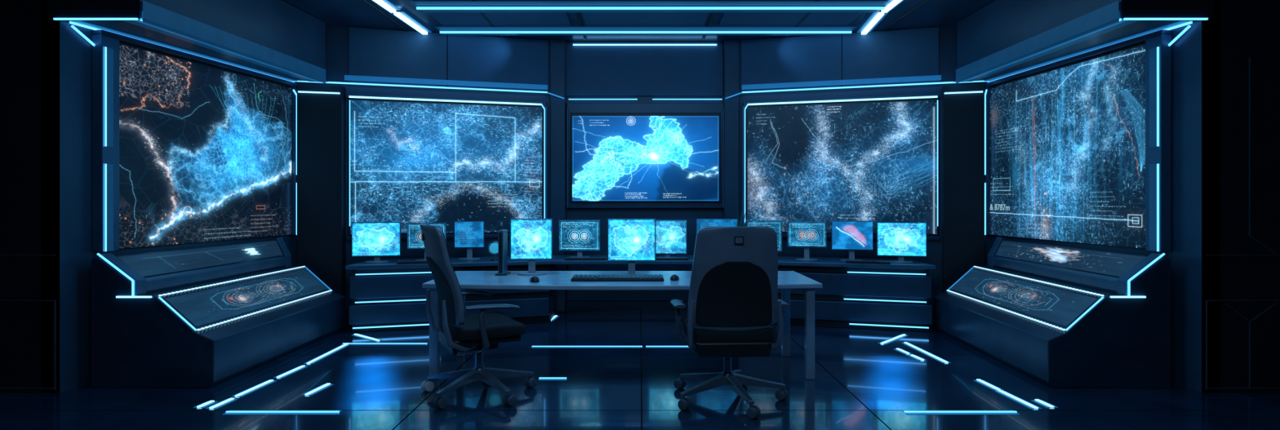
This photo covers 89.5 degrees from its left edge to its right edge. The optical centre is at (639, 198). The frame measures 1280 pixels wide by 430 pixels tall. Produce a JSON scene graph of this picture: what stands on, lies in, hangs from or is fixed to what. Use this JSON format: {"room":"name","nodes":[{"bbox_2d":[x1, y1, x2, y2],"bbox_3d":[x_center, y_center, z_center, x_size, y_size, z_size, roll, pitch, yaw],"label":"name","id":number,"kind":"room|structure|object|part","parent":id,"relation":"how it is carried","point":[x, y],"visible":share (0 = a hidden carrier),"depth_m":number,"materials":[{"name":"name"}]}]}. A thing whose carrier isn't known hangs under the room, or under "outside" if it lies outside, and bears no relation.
{"room":"control room","nodes":[
{"label":"control room","id":0,"kind":"room"},
{"bbox_2d":[0,0,59,392],"bbox_3d":[-4.386,-0.255,4.250,1.228,3.030,0.100,0,0,0],"label":"wall","id":1,"kind":"structure","parent":0,"point":[21,180],"depth_m":4.20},
{"bbox_2d":[0,254,55,390],"bbox_3d":[-4.373,0.801,4.195,1.154,0.878,0.008,0,0,0],"label":"trim","id":2,"kind":"structure","parent":1,"relation":"attached to","point":[54,388],"depth_m":4.19,"materials":[{"name":"black"}]},
{"bbox_2d":[41,0,293,392],"bbox_3d":[-3.686,-0.255,5.392,0.140,3.030,2.415,0,0,6],"label":"wall","id":3,"kind":"structure","parent":0,"point":[76,254],"depth_m":4.29,"materials":[{"name":"metal"}]},
{"bbox_2d":[92,30,298,251],"bbox_3d":[-3.575,-0.398,5.444,0.085,1.515,2.093,0,0,7],"label":"wall display","id":4,"kind":"object","parent":3,"relation":"attached to","point":[187,148],"visible":1,"depth_m":5.15,"materials":[{"name":"glass"}]},
{"bbox_2d":[293,25,550,321],"bbox_3d":[-2.271,-0.255,6.914,2.714,3.030,0.201,0,0,-17],"label":"wall","id":5,"kind":"structure","parent":0,"point":[349,51],"depth_m":6.84,"materials":[{"name":"blue metal"}]},
{"bbox_2d":[346,93,547,239],"bbox_3d":[-2.008,-0.325,6.889,2.061,1.487,0.073,0,0,-16],"label":"wall display","id":6,"kind":"object","parent":5,"relation":"attached to","point":[448,161],"visible":0.9,"depth_m":6.87,"materials":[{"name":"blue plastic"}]},
{"bbox_2d":[494,229,511,275],"bbox_3d":[-1.065,0.413,5.018,0.090,0.344,0.174,0,0,0],"label":"computer tower","id":7,"kind":"object","parent":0,"point":[502,234],"depth_m":4.94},
{"bbox_2d":[550,40,566,311],"bbox_3d":[-0.915,-0.255,7.250,0.170,3.030,0.140,0,0,0],"label":"pillar","id":8,"kind":"structure","parent":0,"point":[557,47],"depth_m":7.18,"materials":[{"name":"metal"}]},
{"bbox_2d":[282,0,995,42],"bbox_3d":[0.000,-1.830,2.900,11.000,0.120,11.000,0,0,0],"label":"ceiling","id":9,"kind":"structure","parent":0,"point":[346,13],"depth_m":6.33,"materials":[{"name":"metal"}]},
{"bbox_2d":[47,0,328,84],"bbox_3d":[-3.480,-1.400,5.330,0.640,0.730,2.318,0,0,3],"label":"soffit","id":10,"kind":"structure","parent":9,"relation":"attached to","point":[276,38],"depth_m":5.05,"materials":[{"name":"metal"}]},
{"bbox_2d":[371,0,904,35],"bbox_3d":[0.017,-1.742,6.059,4.814,0.027,1.723,0,0,0],"label":"strips","id":11,"kind":"object","parent":9,"relation":"attached to","point":[873,7],"depth_m":6.04,"materials":[{"name":"plastic"}]},
{"bbox_2d":[361,0,929,39],"bbox_3d":[0.050,-1.762,6.000,5.030,0.016,2.300,0,0,0],"label":"ceiling panels","id":12,"kind":"object","parent":9,"relation":"attached to","point":[493,20],"depth_m":6.32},
{"bbox_2d":[953,0,1213,84],"bbox_3d":[3.410,-1.400,5.337,0.640,0.730,2.306,0,0,0],"label":"soffit","id":13,"kind":"structure","parent":9,"relation":"attached to","point":[1003,38],"depth_m":5.03,"materials":[{"name":"blue metal"}]},
{"bbox_2d":[0,310,1279,429],"bbox_3d":[-0.643,1.310,2.900,12.286,0.100,11.000,0,0,0],"label":"floor","id":14,"kind":"structure","parent":0,"point":[860,383],"depth_m":4.17,"materials":[{"name":"black tile"}]},
{"bbox_2d":[91,237,345,387],"bbox_3d":[-3.250,0.810,5.264,0.819,0.899,1.951,0,0,0],"label":"control console","id":15,"kind":"object","parent":14,"relation":"on","point":[207,317],"visible":1,"depth_m":4.56,"materials":[{"name":"metal"}]},
{"bbox_3d":[-3.481,0.465,5.270,0.176,0.136,1.702,0,0,1],"label":"status panel","id":16,"kind":"part","parent":15,"relation":"part of","materials":[{"name":"black"}]},
{"bbox_3d":[-3.097,0.767,5.272,0.213,0.190,1.835,0,0,0],"label":"touch panel","id":17,"kind":"part","parent":15,"relation":"part of","materials":[{"name":"black glass"}]},
{"bbox_2d":[297,84,346,321],"bbox_3d":[-3.214,0.060,6.515,0.438,2.400,0.110,0,0,-17],"label":"pillar","id":18,"kind":"structure","parent":14,"relation":"on","point":[321,109],"depth_m":6.50,"materials":[{"name":"black metal"}]},
{"bbox_2d":[419,223,537,408],"bbox_3d":[-1.035,0.710,4.184,0.739,1.100,0.742,0,0,-28],"label":"office chair","id":19,"kind":"object","parent":14,"relation":"on","point":[459,331],"visible":1,"depth_m":3.96,"materials":[{"name":"black fabric"}]},
{"bbox_2d":[441,229,465,321],"bbox_3d":[-1.247,0.463,4.070,0.180,0.558,0.493,0,0,-28],"label":"backrest cushion","id":20,"kind":"object","parent":19,"relation":"on","point":[451,294],"depth_m":3.87,"materials":[{"name":"black fabric"}]},
{"bbox_3d":[-1.022,0.817,4.189,0.470,0.077,0.530,0,0,-28],"label":"seat","id":21,"kind":"part","parent":19,"relation":"part of","materials":[{"name":"black fabric"}]},
{"bbox_2d":[422,271,822,379],"bbox_3d":[-0.122,0.923,4.815,2.775,0.674,0.890,0,0,0],"label":"desk","id":22,"kind":"object","parent":14,"relation":"on","point":[552,280],"visible":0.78,"depth_m":4.51,"materials":[{"name":"laminate"}]},
{"bbox_2d":[510,218,552,275],"bbox_3d":[-0.840,0.368,5.010,0.325,0.433,0.150,0,0,-3],"label":"computer monitor","id":23,"kind":"object","parent":22,"relation":"on","point":[531,239],"visible":1,"depth_m":4.98,"materials":[{"name":"blue glass"}]},
{"bbox_2d":[511,219,551,258],"bbox_3d":[-0.838,0.310,4.978,0.309,0.301,0.001,0,0,-3],"label":"picture","id":24,"kind":"object","parent":23,"relation":"attached to","point":[530,238],"depth_m":4.98},
{"bbox_2d":[529,275,539,282],"bbox_3d":[-0.745,0.563,4.570,0.071,0.038,0.107,0,0,0],"label":"computer mouse","id":25,"kind":"object","parent":22,"relation":"on","point":[534,279],"visible":1,"depth_m":4.53,"materials":[{"name":"black plastic"}]},
{"bbox_2d":[570,274,663,281],"bbox_3d":[-0.160,0.572,4.680,0.660,0.027,0.200,0,0,0],"label":"keyboard","id":26,"kind":"object","parent":22,"relation":"on","point":[575,277],"visible":1,"depth_m":4.59,"materials":[{"name":"black plastic"}]},
{"bbox_2d":[607,218,655,275],"bbox_3d":[-0.063,0.367,4.890,0.365,0.436,0.150,0,0,0],"label":"computer monitor","id":27,"kind":"object","parent":22,"relation":"on","point":[630,240],"visible":0.98,"depth_m":4.86,"materials":[{"name":"metal"}]},
{"bbox_2d":[608,219,654,260],"bbox_3d":[-0.063,0.309,4.858,0.349,0.304,0.001,0,0,0],"label":"picture","id":28,"kind":"object","parent":27,"relation":"attached to","point":[628,239],"depth_m":4.86},
{"bbox_2d":[670,274,679,280],"bbox_3d":[0.250,0.563,4.660,0.068,0.038,0.110,0,0,0],"label":"computer mouse","id":29,"kind":"object","parent":22,"relation":"on","point":[673,277],"visible":1,"depth_m":4.62,"materials":[{"name":"black plastic"}]},
{"bbox_2d":[193,315,1057,414],"bbox_3d":[-0.087,1.256,5.364,5.224,0.008,3.179,0,0,0],"label":"strips","id":30,"kind":"object","parent":14,"relation":"on","point":[1015,398],"visible":0.97,"depth_m":4.35,"materials":[{"name":"blue plastic"}]},
{"bbox_2d":[345,255,935,332],"bbox_3d":[0.020,0.940,6.553,5.520,0.640,1.135,0,0,0],"label":"counter","id":31,"kind":"object","parent":14,"relation":"on","point":[390,295],"depth_m":6.22,"materials":[{"name":"metal"}]},
{"bbox_2d":[351,222,400,262],"bbox_3d":[-2.566,0.422,6.299,0.450,0.393,0.150,0,0,-11],"label":"computer monitor","id":32,"kind":"object","parent":31,"relation":"on","point":[375,239],"visible":1,"depth_m":6.27,"materials":[{"name":"glass"}]},
{"bbox_2d":[396,260,427,264],"bbox_3d":[-2.130,0.608,6.240,0.400,0.022,0.110,0,0,-15],"label":"keyboard","id":33,"kind":"object","parent":31,"relation":"on","point":[399,261],"visible":0.68,"depth_m":6.19,"materials":[{"name":"black plastic"}]},
{"bbox_2d":[406,222,446,261],"bbox_3d":[-2.126,0.429,6.449,0.375,0.380,0.150,0,0,-11],"label":"computer monitor","id":34,"kind":"object","parent":31,"relation":"on","point":[414,241],"visible":0.48,"depth_m":6.40,"materials":[{"name":"glass"}]},
{"bbox_2d":[407,223,445,248],"bbox_3d":[-2.120,0.369,6.418,0.359,0.244,0.001,0,0,-11],"label":"picture","id":35,"kind":"object","parent":34,"relation":"attached to","point":[414,233],"depth_m":6.40},
{"bbox_2d":[453,221,484,260],"bbox_3d":[-1.744,0.424,6.610,0.300,0.390,0.150,0,0,-9],"label":"computer monitor","id":36,"kind":"object","parent":31,"relation":"on","point":[469,235],"visible":1,"depth_m":6.58,"materials":[{"name":"glass"}]},
{"bbox_2d":[454,222,483,247],"bbox_3d":[-1.740,0.364,6.578,0.284,0.254,0.001,0,0,-9],"label":"picture","id":37,"kind":"object","parent":36,"relation":"attached to","point":[467,234],"depth_m":6.58},
{"bbox_2d":[488,240,497,261],"bbox_3d":[-1.460,0.522,6.500,0.109,0.196,0.109,0,0,42],"label":"desk globe","id":38,"kind":"object","parent":31,"relation":"on","point":[493,248],"visible":0.71,"depth_m":6.47,"materials":[{"name":"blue plastic"}]},
{"bbox_2d":[558,220,599,257],"bbox_3d":[-0.633,0.420,6.780,0.436,0.397,0.150,0,0,0],"label":"computer monitor","id":39,"kind":"object","parent":31,"relation":"on","point":[579,236],"visible":1,"depth_m":6.75,"materials":[{"name":"glass"}]},
{"bbox_2d":[564,257,606,260],"bbox_3d":[-0.550,0.608,6.580,0.420,0.022,0.120,0,0,0],"label":"keyboard","id":40,"kind":"object","parent":31,"relation":"on","point":[566,258],"visible":1,"depth_m":6.52,"materials":[{"name":"black plastic"}]},
{"bbox_2d":[345,255,935,270],"bbox_3d":[0.020,0.640,6.561,5.520,0.040,1.118,0,0,0],"label":"countertop","id":41,"kind":"structure","parent":31,"relation":"on","point":[557,260],"depth_m":6.39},
{"bbox_2d":[655,220,687,257],"bbox_3d":[0.289,0.420,6.750,0.400,0.398,0.150,0,0,0],"label":"computer monitor","id":42,"kind":"object","parent":31,"relation":"on","point":[671,236],"visible":0.8,"depth_m":6.72,"materials":[{"name":"glass"}]},
{"bbox_2d":[655,257,688,260],"bbox_3d":[0.300,0.608,6.580,0.380,0.022,0.120,0,0,0],"label":"keyboard","id":43,"kind":"object","parent":31,"relation":"on","point":[657,258],"visible":0.89,"depth_m":6.52,"materials":[{"name":"black plastic"}]},
{"bbox_2d":[696,218,737,234],"bbox_3d":[0.803,0.414,6.750,0.430,0.410,0.150,0,0,6],"label":"computer monitor","id":44,"kind":"object","parent":31,"relation":"on","point":[700,223],"visible":0.22,"depth_m":6.72,"materials":[{"name":"glass"}]},
{"bbox_2d":[746,220,782,252],"bbox_3d":[1.274,0.419,6.630,0.360,0.400,0.150,0,0,9],"label":"computer monitor","id":45,"kind":"object","parent":31,"relation":"on","point":[776,225],"visible":0.27,"depth_m":6.58,"materials":[{"name":"glass"}]},
{"bbox_2d":[786,221,826,261],"bbox_3d":[1.686,0.424,6.529,0.385,0.390,0.150,0,0,11],"label":"computer monitor","id":46,"kind":"object","parent":31,"relation":"on","point":[804,234],"visible":1,"depth_m":6.50,"materials":[{"name":"glass"}]},
{"bbox_2d":[787,222,826,247],"bbox_3d":[1.680,0.359,6.498,0.369,0.244,0.001,0,0,11],"label":"picture","id":47,"kind":"object","parent":46,"relation":"attached to","point":[799,234],"depth_m":6.50},
{"bbox_2d":[831,220,873,261],"bbox_3d":[2.116,0.419,6.449,0.400,0.400,0.150,0,0,11],"label":"computer monitor","id":48,"kind":"object","parent":31,"relation":"on","point":[851,236],"visible":0.99,"depth_m":6.42,"materials":[{"name":"glass"}]},
{"bbox_2d":[832,222,872,249],"bbox_3d":[2.110,0.364,6.418,0.384,0.274,0.001,0,0,11],"label":"picture","id":49,"kind":"object","parent":48,"relation":"attached to","point":[846,235],"depth_m":6.42},
{"bbox_2d":[845,259,890,264],"bbox_3d":[2.200,0.608,6.240,0.400,0.022,0.110,0,0,15],"label":"keyboard","id":50,"kind":"object","parent":31,"relation":"on","point":[846,260],"visible":1,"depth_m":6.21,"materials":[{"name":"black plastic"}]},
{"bbox_2d":[876,222,926,262],"bbox_3d":[2.546,0.422,6.299,0.457,0.393,0.150,0,0,13],"label":"computer monitor","id":51,"kind":"object","parent":31,"relation":"on","point":[900,239],"visible":1,"depth_m":6.27,"materials":[{"name":"metal"}]},
{"bbox_2d":[670,226,789,418],"bbox_3d":[0.561,0.710,4.040,0.739,1.100,0.745,0,0,-3],"label":"office chair","id":52,"kind":"object","parent":14,"relation":"on","point":[734,302],"visible":1,"depth_m":3.82,"materials":[{"name":"black plastic"}]},
{"bbox_3d":[0.549,0.817,4.080,0.530,0.077,0.470,0,0,-3],"label":"seat","id":53,"kind":"part","parent":52,"relation":"part of","materials":[{"name":"black fabric"}]},
{"bbox_2d":[942,84,984,293],"bbox_3d":[3.261,0.060,6.513,0.378,2.400,0.121,0,0,19],"label":"pillar","id":54,"kind":"structure","parent":14,"relation":"on","point":[962,106],"depth_m":6.49,"materials":[{"name":"black metal"}]},
{"bbox_2d":[933,237,1170,387],"bbox_3d":[3.130,0.810,5.264,0.819,0.899,1.951,0,0,0],"label":"control console","id":55,"kind":"object","parent":14,"relation":"on","point":[1060,317],"visible":1,"depth_m":4.52,"materials":[{"name":"metal"}]},
{"bbox_3d":[3.033,0.767,5.272,0.212,0.190,1.850,0,0,3],"label":"touch panel","id":56,"kind":"part","parent":55,"relation":"part of","materials":[{"name":"black glass"}]},
{"bbox_3d":[3.377,0.465,5.270,0.176,0.136,1.700,0,0,0],"label":"status panel","id":57,"kind":"part","parent":55,"relation":"part of","materials":[{"name":"black"}]},
{"bbox_2d":[565,42,723,310],"bbox_3d":[0.050,-0.255,7.335,2.300,3.030,0.170,0,0,0],"label":"wall","id":58,"kind":"structure","parent":0,"point":[644,73],"depth_m":7.25,"materials":[{"name":"blue metal"}]},
{"bbox_2d":[297,44,983,99],"bbox_3d":[0.000,-1.418,6.816,6.928,0.628,0.860,0,0,0],"label":"strips","id":59,"kind":"object","parent":58,"relation":"attached to","point":[347,77],"visible":0.97,"depth_m":6.83,"materials":[{"name":"blue plastic"}]},
{"bbox_2d":[566,102,724,208],"bbox_3d":[0.060,-0.485,7.248,1.760,1.180,0.097,0,0,0],"label":"wall screen","id":60,"kind":"object","parent":58,"relation":"attached to","point":[620,155],"visible":1,"depth_m":7.20,"materials":[{"name":"glass"}]},
{"bbox_2d":[723,40,739,222],"bbox_3d":[1.023,-0.255,7.250,0.173,3.030,0.140,0,0,0],"label":"pillar","id":61,"kind":"structure","parent":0,"point":[731,47],"depth_m":7.18,"materials":[{"name":"metal"}]},
{"bbox_2d":[739,25,990,321],"bbox_3d":[2.365,-0.255,6.913,2.685,3.030,0.202,0,0,17],"label":"wall","id":62,"kind":"structure","parent":0,"point":[931,51],"depth_m":6.85,"materials":[{"name":"blue metal"}]},
{"bbox_2d":[741,93,940,239],"bbox_3d":[2.097,-0.325,6.889,2.029,1.490,0.076,0,0,16],"label":"wall display","id":63,"kind":"object","parent":62,"relation":"attached to","point":[875,159],"visible":0.93,"depth_m":6.88,"materials":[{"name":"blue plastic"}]},
{"bbox_2d":[990,0,1220,392],"bbox_3d":[3.647,-0.255,5.397,0.169,3.030,2.401,0,0,-2],"label":"wall","id":64,"kind":"structure","parent":0,"point":[1185,255],"depth_m":4.29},
{"bbox_2d":[983,30,1171,251],"bbox_3d":[3.527,-0.398,5.444,0.096,1.515,2.076,0,0,-3],"label":"wall display","id":65,"kind":"object","parent":64,"relation":"attached to","point":[1077,148],"visible":1,"depth_m":5.13,"materials":[{"name":"glass"}]},
{"bbox_2d":[1201,0,1279,392],"bbox_3d":[4.266,-0.255,4.250,1.228,3.030,0.100,0,0,0],"label":"wall","id":66,"kind":"structure","parent":0,"point":[1251,28],"depth_m":4.20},
{"bbox_2d":[1205,57,1279,390],"bbox_3d":[4.253,0.160,4.195,1.154,2.160,0.008,0,0,0],"label":"trim","id":67,"kind":"structure","parent":66,"relation":"attached to","point":[1250,236],"depth_m":4.19,"materials":[{"name":"black"}]}
]}

